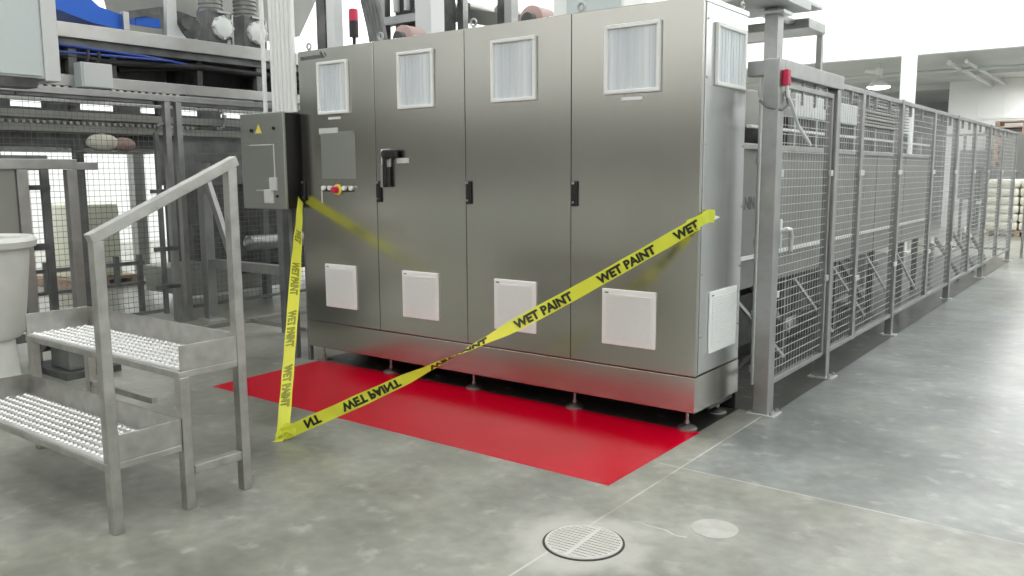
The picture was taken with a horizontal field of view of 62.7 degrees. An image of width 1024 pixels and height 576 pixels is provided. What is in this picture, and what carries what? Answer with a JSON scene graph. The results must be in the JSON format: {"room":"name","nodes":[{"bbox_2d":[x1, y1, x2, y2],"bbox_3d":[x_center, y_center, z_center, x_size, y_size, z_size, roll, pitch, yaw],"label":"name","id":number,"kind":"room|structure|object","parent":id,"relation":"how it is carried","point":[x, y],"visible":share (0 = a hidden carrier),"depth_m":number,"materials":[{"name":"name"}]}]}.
{"room":"processing plant","nodes":[
{"label":"processing plant","id":0,"kind":"room"},
{"bbox_2d":[0,0,395,243],"bbox_3d":[-9.462,-4.819,16.902,0.200,8.000,46.000,5,10,37],"label":"wall","id":1,"kind":"structure","parent":0,"point":[309,32],"depth_m":18.23,"materials":[{"name":"white paint"}]},
{"bbox_2d":[0,214,1023,575],"bbox_3d":[2.621,0.399,8.440,30.000,0.200,46.000,5,10,37],"label":"floor","id":2,"kind":"structure","parent":0,"point":[908,461],"depth_m":3.97,"materials":[{"name":"concrete"}]},
{"bbox_2d":[0,233,36,377],"bbox_3d":[-3.617,0.179,5.696,0.770,1.050,0.770,5,10,37],"label":"tub","id":3,"kind":"object","parent":2,"relation":"on","point":[14,247],"visible":0.8,"depth_m":5.63,"materials":[{"name":"white plastic"}]},
{"bbox_2d":[0,155,59,343],"bbox_3d":[-3.967,-0.300,6.825,0.060,1.700,0.470,5,10,37],"label":"frame","id":4,"kind":"structure","parent":2,"relation":"on","point":[48,246],"depth_m":6.94,"materials":[{"name":"grey paint"}]},
{"bbox_2d":[0,158,97,360],"bbox_3d":[-3.889,-0.179,6.359,0.080,1.585,1.600,5,10,37],"label":"frame","id":5,"kind":"object","parent":2,"relation":"on","point":[15,209],"visible":0.73,"depth_m":6.53,"materials":[{"name":"metal"}]},
{"bbox_2d":[28,344,121,380],"bbox_3d":[-3.296,0.412,6.306,0.600,0.420,0.400,5,10,37],"label":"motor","id":6,"kind":"object","parent":2,"relation":"on","point":[64,365],"visible":0.21,"depth_m":6.11,"materials":[{"name":"grey paint"}]},
{"bbox_2d":[36,202,136,289],"bbox_3d":[-5.716,-0.588,11.232,1.000,1.100,0.900,5,10,37],"label":"load","id":7,"kind":"object","parent":2,"relation":"on","point":[97,214],"visible":0.2,"depth_m":10.89,"materials":[{"name":"white"}]},
{"bbox_2d":[37,254,145,311],"bbox_3d":[-4.367,0.029,8.427,0.060,0.620,1.450,5,10,37],"label":"rail","id":8,"kind":"object","parent":2,"relation":"on","point":[117,284],"visible":0.4,"depth_m":8.74,"materials":[{"name":"grey metal"}]},
{"bbox_2d":[0,156,251,535],"bbox_3d":[-1.996,0.156,4.001,1.450,1.534,0.691,5,10,37],"label":"steps","id":9,"kind":"structure","parent":2,"relation":"on","point":[103,432],"depth_m":3.78,"materials":[{"name":"silver metal"}]},
{"bbox_2d":[127,109,149,278],"bbox_3d":[-5.355,-4.112,11.599,0.400,7.980,0.400,5,10,37],"label":"column","id":10,"kind":"structure","parent":2,"relation":"on","point":[138,179],"depth_m":11.95,"materials":[{"name":"metal"}]},
{"bbox_2d":[0,21,304,306],"bbox_3d":[-4.523,-1.161,8.852,2.260,2.865,8.400,5,10,37],"label":"machine","id":11,"kind":"object","parent":2,"relation":"on","point":[141,62],"visible":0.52,"depth_m":8.78,"materials":[{"name":"metal"}]},
{"bbox_2d":[55,0,129,29],"bbox_3d":[-4.443,-3.004,7.735,0.560,1.082,1.540,5,10,37],"label":"guard","id":12,"kind":"object","parent":11,"relation":"attached to","point":[87,12],"visible":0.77,"depth_m":8.02,"materials":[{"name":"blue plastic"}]},
{"bbox_2d":[73,50,112,89],"bbox_3d":[-3.946,-2.065,7.919,0.153,0.361,0.300,5,10,37],"label":"junction box","id":13,"kind":"object","parent":11,"relation":"attached to","point":[87,75],"visible":0.99,"depth_m":7.86,"materials":[{"name":"grey"}]},
{"bbox_2d":[85,134,135,151],"bbox_3d":[-3.845,-1.392,8.054,0.192,0.169,0.476,5,10,37],"label":"motor","id":14,"kind":"object","parent":11,"relation":"on","point":[117,145],"visible":0.78,"depth_m":7.96,"materials":[{"name":"red paint"}]},
{"bbox_2d":[73,151,152,154],"bbox_3d":[-3.831,-1.300,8.085,0.260,0.020,0.650,5,10,37],"label":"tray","id":15,"kind":"object","parent":11,"relation":"on","point":[76,152],"depth_m":7.95,"materials":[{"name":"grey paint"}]},
{"bbox_2d":[125,7,161,34],"bbox_3d":[-3.823,-2.714,8.526,0.330,0.286,0.409,5,10,37],"label":"guard","id":16,"kind":"object","parent":11,"relation":"attached to","point":[138,22],"visible":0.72,"depth_m":8.46,"materials":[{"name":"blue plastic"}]},
{"bbox_2d":[163,0,200,38],"bbox_3d":[-3.484,-2.825,8.789,0.340,0.432,0.400,5,10,37],"label":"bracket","id":17,"kind":"object","parent":11,"relation":"attached to","point":[185,26],"visible":0.9,"depth_m":8.66,"materials":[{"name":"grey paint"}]},
{"bbox_2d":[104,0,315,43],"bbox_3d":[-3.629,-3.434,10.476,1.200,1.480,2.650,5,10,37],"label":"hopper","id":18,"kind":"object","parent":11,"relation":"on","point":[302,9],"visible":0.18,"depth_m":9.84,"materials":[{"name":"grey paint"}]},
{"bbox_2d":[196,0,234,43],"bbox_3d":[-3.230,-2.971,9.104,0.323,0.632,0.298,5,10,37],"label":"motor","id":19,"kind":"object","parent":11,"relation":"on","point":[213,22],"visible":0.96,"depth_m":9.02,"materials":[{"name":"grey paint"}]},
{"bbox_2d":[232,0,267,48],"bbox_3d":[-2.965,-3.020,9.452,0.323,0.632,0.298,5,10,37],"label":"motor","id":20,"kind":"object","parent":11,"relation":"on","point":[246,23],"visible":0.8,"depth_m":9.36,"materials":[{"name":"grey paint"}]},
{"bbox_2d":[0,85,305,331],"bbox_3d":[-3.316,-0.768,8.306,0.100,2.220,5.760,5,10,37],"label":"mesh fence","id":21,"kind":"object","parent":2,"relation":"on","point":[41,91],"visible":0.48,"depth_m":8.18,"materials":[{"name":"metal"}]},
{"bbox_2d":[195,153,289,332],"bbox_3d":[-2.593,-0.461,8.089,1.360,1.660,0.180,5,10,37],"label":"stand","id":22,"kind":"object","parent":2,"relation":"on","point":[208,205],"visible":0.59,"depth_m":8.26,"materials":[{"name":"metal"}]},
{"bbox_2d":[201,308,306,330],"bbox_3d":[-1.868,0.306,8.429,1.170,0.040,2.200,5,10,37],"label":"rail","id":23,"kind":"object","parent":2,"relation":"on","point":[262,319],"visible":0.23,"depth_m":8.24,"materials":[{"name":"metal"}]},
{"bbox_2d":[240,111,313,359],"bbox_3d":[-1.835,-0.398,6.633,0.540,1.920,0.285,5,10,37],"label":"enclosure","id":24,"kind":"object","parent":2,"relation":"on","point":[271,146],"visible":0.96,"depth_m":6.43,"materials":[{"name":"grey metal"}]},
{"bbox_2d":[259,0,268,112],"bbox_3d":[-1.947,-4.362,6.176,0.044,6.059,0.044,5,10,37],"label":"conduit","id":25,"kind":"object","parent":24,"relation":"attached to","point":[261,10],"visible":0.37,"depth_m":6.51,"materials":[{"name":"white plastic"}]},
{"bbox_2d":[267,0,275,111],"bbox_3d":[-1.855,-4.354,6.107,0.046,6.059,0.047,5,10,37],"label":"conduit","id":26,"kind":"object","parent":24,"relation":"attached to","point":[269,1],"visible":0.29,"depth_m":6.44,"materials":[{"name":"white plastic"}]},
{"bbox_2d":[271,0,279,111],"bbox_3d":[-1.817,-4.350,6.078,0.046,6.059,0.047,5,10,37],"label":"conduit","id":27,"kind":"object","parent":24,"relation":"attached to","point":[274,24],"visible":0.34,"depth_m":6.41,"materials":[{"name":"white plastic"}]},
{"bbox_2d":[275,0,283,110],"bbox_3d":[-1.779,-4.346,6.050,0.046,6.059,0.047,5,10,37],"label":"conduit","id":28,"kind":"object","parent":24,"relation":"attached to","point":[278,23],"visible":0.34,"depth_m":6.38,"materials":[{"name":"white plastic"}]},
{"bbox_2d":[280,0,287,112],"bbox_3d":[-1.740,-4.343,6.021,0.046,6.059,0.047,5,10,37],"label":"conduit","id":29,"kind":"object","parent":24,"relation":"attached to","point":[282,21],"visible":0.73,"depth_m":6.35,"materials":[{"name":"white plastic"}]},
{"bbox_2d":[284,0,293,112],"bbox_3d":[-1.702,-4.339,5.992,0.046,6.059,0.047,5,10,37],"label":"conduit","id":30,"kind":"object","parent":24,"relation":"attached to","point":[286,19],"visible":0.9,"depth_m":6.33,"materials":[{"name":"white plastic"}]},
{"bbox_2d":[288,0,297,111],"bbox_3d":[-1.664,-4.335,5.963,0.046,6.059,0.047,5,10,37],"label":"conduit","id":31,"kind":"object","parent":24,"relation":"attached to","point":[290,2],"visible":1,"depth_m":6.30,"materials":[{"name":"white plastic"}]},
{"bbox_2d":[316,0,343,48],"bbox_3d":[-1.944,-3.753,8.820,0.280,7.980,0.130,5,10,37],"label":"column","id":32,"kind":"structure","parent":2,"relation":"on","point":[329,14],"depth_m":8.88,"materials":[{"name":"grey paint"}]},
{"bbox_2d":[360,0,387,41],"bbox_3d":[-1.224,-1.379,7.575,0.392,3.601,0.052,5,10,37],"label":"cable bundle","id":33,"kind":"object","parent":2,"relation":"on","point":[372,11],"visible":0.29,"depth_m":7.41,"materials":[{"name":"grey paint"}]},
{"bbox_2d":[393,25,425,38],"bbox_3d":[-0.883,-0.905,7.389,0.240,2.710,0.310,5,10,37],"label":"motor","id":34,"kind":"object","parent":2,"relation":"on","point":[401,31],"visible":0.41,"depth_m":7.11,"materials":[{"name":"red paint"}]},
{"bbox_2d":[379,0,467,38],"bbox_3d":[-0.912,-1.855,8.845,0.710,4.200,0.590,5,10,37],"label":"machine","id":35,"kind":"object","parent":2,"relation":"on","point":[404,10],"visible":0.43,"depth_m":8.65,"materials":[{"name":"metal"}]},
{"bbox_2d":[415,0,444,33],"bbox_3d":[-0.795,-3.641,7.942,0.320,7.980,0.300,5,10,37],"label":"column","id":36,"kind":"structure","parent":2,"relation":"on","point":[429,14],"depth_m":8.01,"materials":[{"name":"white paint"}]},
{"bbox_2d":[212,361,698,485],"bbox_3d":[-0.524,0.746,5.281,3.203,0.002,1.000,5,10,37],"label":"rectangle","id":37,"kind":"object","parent":2,"relation":"on","point":[600,448],"visible":1,"depth_m":4.95,"materials":[{"name":"red paint"}]},
{"bbox_2d":[456,2,521,25],"bbox_3d":[0.359,-1.663,9.087,2.727,3.739,0.840,5,10,37],"label":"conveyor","id":38,"kind":"object","parent":2,"relation":"on","point":[485,16],"visible":0.15,"depth_m":8.94,"materials":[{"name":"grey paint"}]},
{"bbox_2d":[272,197,718,441],"bbox_3d":[-0.637,0.140,4.989,3.283,1.301,1.546,5,9,33],"label":"tape","id":39,"kind":"object","parent":2,"relation":"on","point":[286,430],"visible":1,"depth_m":4.60,"materials":[{"name":"yellow plastic"}]},
{"bbox_2d":[497,0,517,23],"bbox_3d":[-0.045,-3.569,7.381,0.160,7.980,0.100,5,10,37],"label":"column","id":40,"kind":"structure","parent":2,"relation":"on","point":[507,10],"depth_m":7.49,"materials":[{"name":"metal"}]},
{"bbox_2d":[298,0,749,430],"bbox_3d":[-0.119,-0.539,5.692,3.286,2.433,0.664,5,10,37],"label":"tall cabinet","id":41,"kind":"object","parent":2,"relation":"on","point":[455,184],"visible":0.99,"depth_m":5.11,"materials":[{"name":"silver metal"}]},
{"bbox_2d":[349,8,358,43],"bbox_3d":[-1.219,-1.972,6.476,0.072,0.346,0.072,5,10,37],"label":"beacon","id":42,"kind":"object","parent":41,"relation":"on","point":[353,12],"visible":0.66,"depth_m":6.44,"materials":[{"name":"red plastic"}]},
{"bbox_2d":[380,149,408,186],"bbox_3d":[-0.822,-0.828,5.797,0.260,0.265,0.049,5,10,37],"label":"switch plate","id":43,"kind":"object","parent":41,"relation":"attached to","point":[394,163],"depth_m":5.81,"materials":[{"name":"black plastic"}]},
{"bbox_2d":[553,0,646,15],"bbox_3d":[0.538,-1.779,5.157,0.500,0.296,0.315,5,10,37],"label":"enclosure","id":44,"kind":"object","parent":41,"relation":"on","point":[560,7],"visible":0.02,"depth_m":5.04,"materials":[{"name":"white metal"}]},
{"bbox_2d":[519,5,552,20],"bbox_3d":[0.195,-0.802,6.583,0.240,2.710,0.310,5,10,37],"label":"motor","id":45,"kind":"object","parent":2,"relation":"on","point":[531,11],"visible":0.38,"depth_m":6.31,"materials":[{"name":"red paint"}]},
{"bbox_2d":[542,525,624,560],"bbox_3d":[0.283,1.004,3.326,0.326,0.010,0.326,5,10,37],"label":"floor drain","id":46,"kind":"object","parent":2,"relation":"on","point":[571,542],"visible":1,"depth_m":3.31,"materials":[{"name":"grey metal"}]},
{"bbox_2d":[691,519,738,538],"bbox_3d":[0.832,0.988,3.448,0.190,0.002,0.190,5,10,37],"label":"cover","id":47,"kind":"object","parent":2,"relation":"on","point":[710,528],"visible":1,"depth_m":3.44,"materials":[{"name":"grey metal"}]},
{"bbox_2d":[746,58,844,417],"bbox_3d":[1.831,-0.343,5.431,0.256,2.092,1.295,5,10,37],"label":"frame","id":48,"kind":"object","parent":2,"relation":"on","point":[770,71],"visible":0.98,"depth_m":4.99,"materials":[{"name":"metal"}]},
{"bbox_2d":[759,69,811,145],"bbox_3d":[1.681,-1.072,5.059,0.148,0.421,0.696,5,10,37],"label":"switch","id":49,"kind":"object","parent":48,"relation":"attached to","point":[786,80],"visible":1,"depth_m":4.82,"materials":[{"name":"red plastic"}]},
{"bbox_2d":[774,82,834,382],"bbox_3d":[1.894,-0.374,5.382,0.119,1.835,1.030,5,10,37],"label":"gate","id":50,"kind":"object","parent":48,"relation":"attached to","point":[828,105],"visible":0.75,"depth_m":5.53,"materials":[{"name":"metal"}]},
{"bbox_2d":[738,89,929,369],"bbox_3d":[2.833,-0.783,8.144,1.212,2.220,6.550,5,10,37],"label":"machine","id":51,"kind":"object","parent":2,"relation":"on","point":[752,99],"visible":0.34,"depth_m":7.38,"materials":[{"name":"grey paint"}]},
{"bbox_2d":[745,89,762,129],"bbox_3d":[1.329,-1.332,6.239,0.700,0.280,1.350,5,10,37],"label":"hood","id":52,"kind":"object","parent":51,"relation":"attached to","point":[752,99],"depth_m":6.27,"materials":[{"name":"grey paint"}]},
{"bbox_2d":[721,0,825,143],"bbox_3d":[1.769,-1.845,7.533,1.780,1.218,1.640,5,10,37],"label":"gantry","id":53,"kind":"object","parent":51,"relation":"on","point":[777,26],"visible":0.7,"depth_m":6.80,"materials":[{"name":"metal"}]},
{"bbox_2d":[784,93,857,125],"bbox_3d":[2.542,-1.637,7.865,0.850,0.190,1.850,5,10,37],"label":"hood","id":54,"kind":"object","parent":51,"relation":"attached to","point":[788,111],"depth_m":7.27,"materials":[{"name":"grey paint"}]},
{"bbox_2d":[886,0,920,253],"bbox_3d":[6.932,-4.600,14.571,0.360,8.000,0.340,5,10,37],"label":"column","id":55,"kind":"structure","parent":2,"relation":"on","point":[911,24],"depth_m":14.57,"materials":[{"name":"white paint"}]},
{"bbox_2d":[830,84,1018,350],"bbox_3d":[5.180,-0.937,9.762,0.130,2.060,9.750,5,10,37],"label":"mesh fence","id":56,"kind":"object","parent":2,"relation":"on","point":[863,96],"visible":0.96,"depth_m":7.97,"materials":[{"name":"metal"}]},
{"bbox_2d":[927,226,985,287],"bbox_3d":[6.296,-0.499,11.775,0.206,0.656,3.354,5,10,37],"label":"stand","id":57,"kind":"object","parent":2,"relation":"on","point":[935,238],"visible":0.53,"depth_m":11.36,"materials":[{"name":"metal"}]},
{"bbox_2d":[911,133,1012,254],"bbox_3d":[7.482,-1.530,14.015,1.412,2.060,0.060,5,10,37],"label":"mesh fence","id":58,"kind":"object","parent":2,"relation":"on","point":[980,134],"visible":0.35,"depth_m":13.97,"materials":[{"name":"metal"}]},
{"bbox_2d":[971,166,998,229],"bbox_3d":[12.469,-2.144,20.155,2.430,1.560,0.630,5,10,37],"label":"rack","id":59,"kind":"object","parent":2,"relation":"on","point":[978,176],"visible":0.47,"depth_m":20.67,"materials":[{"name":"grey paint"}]},
{"bbox_3d":[12.280,-2.999,20.195,1.250,0.125,0.775,5,10,37],"label":"wooden pallet","id":60,"kind":"object","parent":59,"relation":"on","visible":0},
{"bbox_3d":[12.322,-3.129,20.144,1.250,0.125,0.775,5,10,37],"label":"wooden pallet","id":61,"kind":"object","parent":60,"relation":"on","visible":0},
{"bbox_3d":[12.300,-3.265,20.142,1.250,0.125,0.775,5,10,37],"label":"wooden pallet","id":62,"kind":"object","parent":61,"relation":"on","visible":0},
{"bbox_3d":[12.297,-3.398,20.125,1.250,0.125,0.775,5,10,37],"label":"wooden pallet","id":63,"kind":"object","parent":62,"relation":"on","visible":0},
{"bbox_3d":[12.329,-3.529,20.083,1.250,0.125,0.775,5,10,37],"label":"wooden pallet","id":64,"kind":"object","parent":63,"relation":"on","visible":0},
{"bbox_3d":[12.306,-3.665,20.081,1.250,0.125,0.775,5,10,37],"label":"wooden pallet","id":65,"kind":"object","parent":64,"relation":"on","visible":0},
{"bbox_2d":[995,126,1023,131],"bbox_3d":[12.295,-3.800,20.070,1.250,0.125,0.775,5,10,37],"label":"wooden pallet","id":66,"kind":"object","parent":65,"relation":"on","point":[1004,127],"visible":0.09,"depth_m":20.00,"materials":[{"name":"brown wood"}]},
{"bbox_2d":[995,120,1023,126],"bbox_3d":[12.305,-3.932,20.044,1.250,0.125,0.775,5,10,37],"label":"wooden pallet","id":67,"kind":"object","parent":66,"relation":"on","point":[997,123],"visible":0.91,"depth_m":20.07,"materials":[{"name":"brown wood"}]},
{"bbox_2d":[986,229,1021,236],"bbox_3d":[11.478,-1.258,18.986,1.300,0.130,1.110,5,10,37],"label":"wooden pallet","id":68,"kind":"object","parent":2,"relation":"on","point":[1017,233],"visible":0.3,"depth_m":18.67,"materials":[{"name":"brown wood"}]},
{"bbox_2d":[985,221,1018,229],"bbox_3d":[11.050,-1.413,18.942,0.636,0.184,0.520,5,10,37],"label":"sack","id":69,"kind":"object","parent":68,"relation":"on","point":[1015,225],"visible":0.55,"depth_m":18.70,"materials":[{"name":"white fabric"}]},
{"bbox_2d":[986,213,1019,221],"bbox_3d":[11.051,-1.598,18.916,0.636,0.184,0.520,5,10,37],"label":"sack","id":70,"kind":"object","parent":69,"relation":"on","point":[1015,215],"visible":0.56,"depth_m":18.69,"materials":[{"name":"white fabric"}]},
{"bbox_2d":[987,205,1020,212],"bbox_3d":[11.053,-1.783,18.888,0.636,0.184,0.520,5,10,37],"label":"sack","id":71,"kind":"object","parent":70,"relation":"on","point":[1016,208],"visible":0.56,"depth_m":18.65,"materials":[{"name":"white fabric"}]},
{"bbox_2d":[987,196,1020,204],"bbox_3d":[11.044,-1.969,18.868,0.636,0.184,0.520,5,10,37],"label":"sack","id":72,"kind":"object","parent":71,"relation":"on","point":[1016,198],"visible":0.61,"depth_m":18.63,"materials":[{"name":"white fabric"}]},
{"bbox_2d":[988,188,1020,195],"bbox_3d":[11.036,-2.155,18.848,0.636,0.184,0.520,5,10,37],"label":"sack","id":73,"kind":"object","parent":72,"relation":"on","point":[1017,191],"visible":0.58,"depth_m":18.61,"materials":[{"name":"white fabric"}]},
{"bbox_2d":[988,179,1022,187],"bbox_3d":[11.047,-2.339,18.814,0.636,0.184,0.520,5,10,37],"label":"sack","id":74,"kind":"object","parent":73,"relation":"on","point":[1018,182],"visible":0.62,"depth_m":18.59,"materials":[{"name":"white fabric"}]},
{"bbox_3d":[11.580,-1.362,18.546,0.636,0.184,0.520,5,10,37],"label":"sack","id":75,"kind":"object","parent":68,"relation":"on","visible":0},
{"bbox_2d":[1018,214,1022,221],"bbox_3d":[11.566,-1.548,18.530,0.636,0.184,0.520,5,10,37],"label":"sack","id":76,"kind":"object","parent":75,"relation":"on","point":[1020,217],"visible":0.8,"depth_m":18.49,"materials":[{"name":"white fabric"}]},
{"bbox_3d":[11.579,-1.732,18.494,0.636,0.184,0.520,5,10,37],"label":"sack","id":77,"kind":"object","parent":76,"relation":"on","visible":0},
{"bbox_2d":[1020,197,1023,204],"bbox_3d":[11.572,-1.918,18.473,0.636,0.184,0.520,5,10,37],"label":"sack","id":78,"kind":"object","parent":77,"relation":"on","point":[1021,198],"visible":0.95,"depth_m":18.44,"materials":[{"name":"white fabric"}]},
{"bbox_2d":[992,133,1023,258],"bbox_3d":[8.301,-1.519,13.932,0.460,2.050,0.050,5,10,37],"label":"end panel","id":79,"kind":"object","parent":2,"relation":"on","point":[1020,152],"visible":0.33,"depth_m":13.85,"materials":[{"name":"grey paint"}]},
{"bbox_2d":[456,0,1023,69],"bbox_3d":[8.660,-6.620,15.618,30.000,4.300,0.215,5,10,37],"label":"wall","id":80,"kind":"structure","parent":0,"point":[856,30],"depth_m":16.61,"materials":[{"name":"white paint"}]},
{"bbox_2d":[746,47,1023,103],"bbox_3d":[12.589,-5.239,21.051,30.000,0.350,12.800,5,10,37],"label":"ceiling","id":81,"kind":"structure","parent":0,"point":[934,87],"depth_m":18.68,"materials":[{"name":"white paint"}]},
{"bbox_2d":[864,64,890,89],"bbox_3d":[7.759,-4.469,17.754,0.480,0.530,0.480,-2,8,-10],"label":"lamp","id":82,"kind":"object","parent":81,"relation":"hanging from","point":[878,83],"visible":1,"depth_m":17.69,"materials":[{"name":"grey metal"}]},
{"bbox_2d":[746,59,1023,86],"bbox_3d":[11.343,-4.604,17.790,12.000,0.115,5.600,5,10,37],"label":"ceiling pipe","id":83,"kind":"object","parent":81,"relation":"attached to","point":[957,68],"visible":0.85,"depth_m":17.72,"materials":[{"name":"metal"}]},
{"bbox_2d":[912,102,948,214],"bbox_3d":[16.500,-6.236,26.154,30.000,8.000,0.200,5,10,37],"label":"wall","id":84,"kind":"structure","parent":0,"point":[942,106],"depth_m":28.10,"materials":[{"name":"grey"}]},
{"bbox_2d":[941,77,1023,226],"bbox_3d":[17.756,-2.805,16.841,16.350,3.700,0.280,5,10,37],"label":"wall partition","id":85,"kind":"structure","parent":0,"point":[975,100],"depth_m":21.00,"materials":[{"name":"white paint"}]},
{"bbox_2d":[954,200,981,227],"bbox_3d":[11.699,-1.856,21.256,1.150,0.700,0.300,5,10,37],"label":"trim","id":86,"kind":"structure","parent":85,"relation":"attached to","point":[964,202],"depth_m":21.45,"materials":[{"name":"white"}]},
{"bbox_2d":[957,150,997,198],"bbox_3d":[11.766,-2.868,21.199,0.870,1.220,0.085,5,10,37],"label":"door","id":87,"kind":"structure","parent":85,"relation":"in","point":[978,162],"depth_m":21.27,"materials":[{"name":"grey"}]},
{"bbox_3d":[2.572,-7.726,7.333,30.000,0.200,46.000,5,10,37],"label":"ceiling","id":88,"kind":"structure","parent":0,"visible":0},
{"bbox_2d":[0,0,60,88],"bbox_3d":[-4.078,-4.399,5.762,0.265,5.850,1.370,5,10,37],"label":"enclosure","id":89,"kind":"object","parent":88,"relation":"hanging from","point":[29,47],"visible":1,"depth_m":6.40,"materials":[{"name":"grey metal"}]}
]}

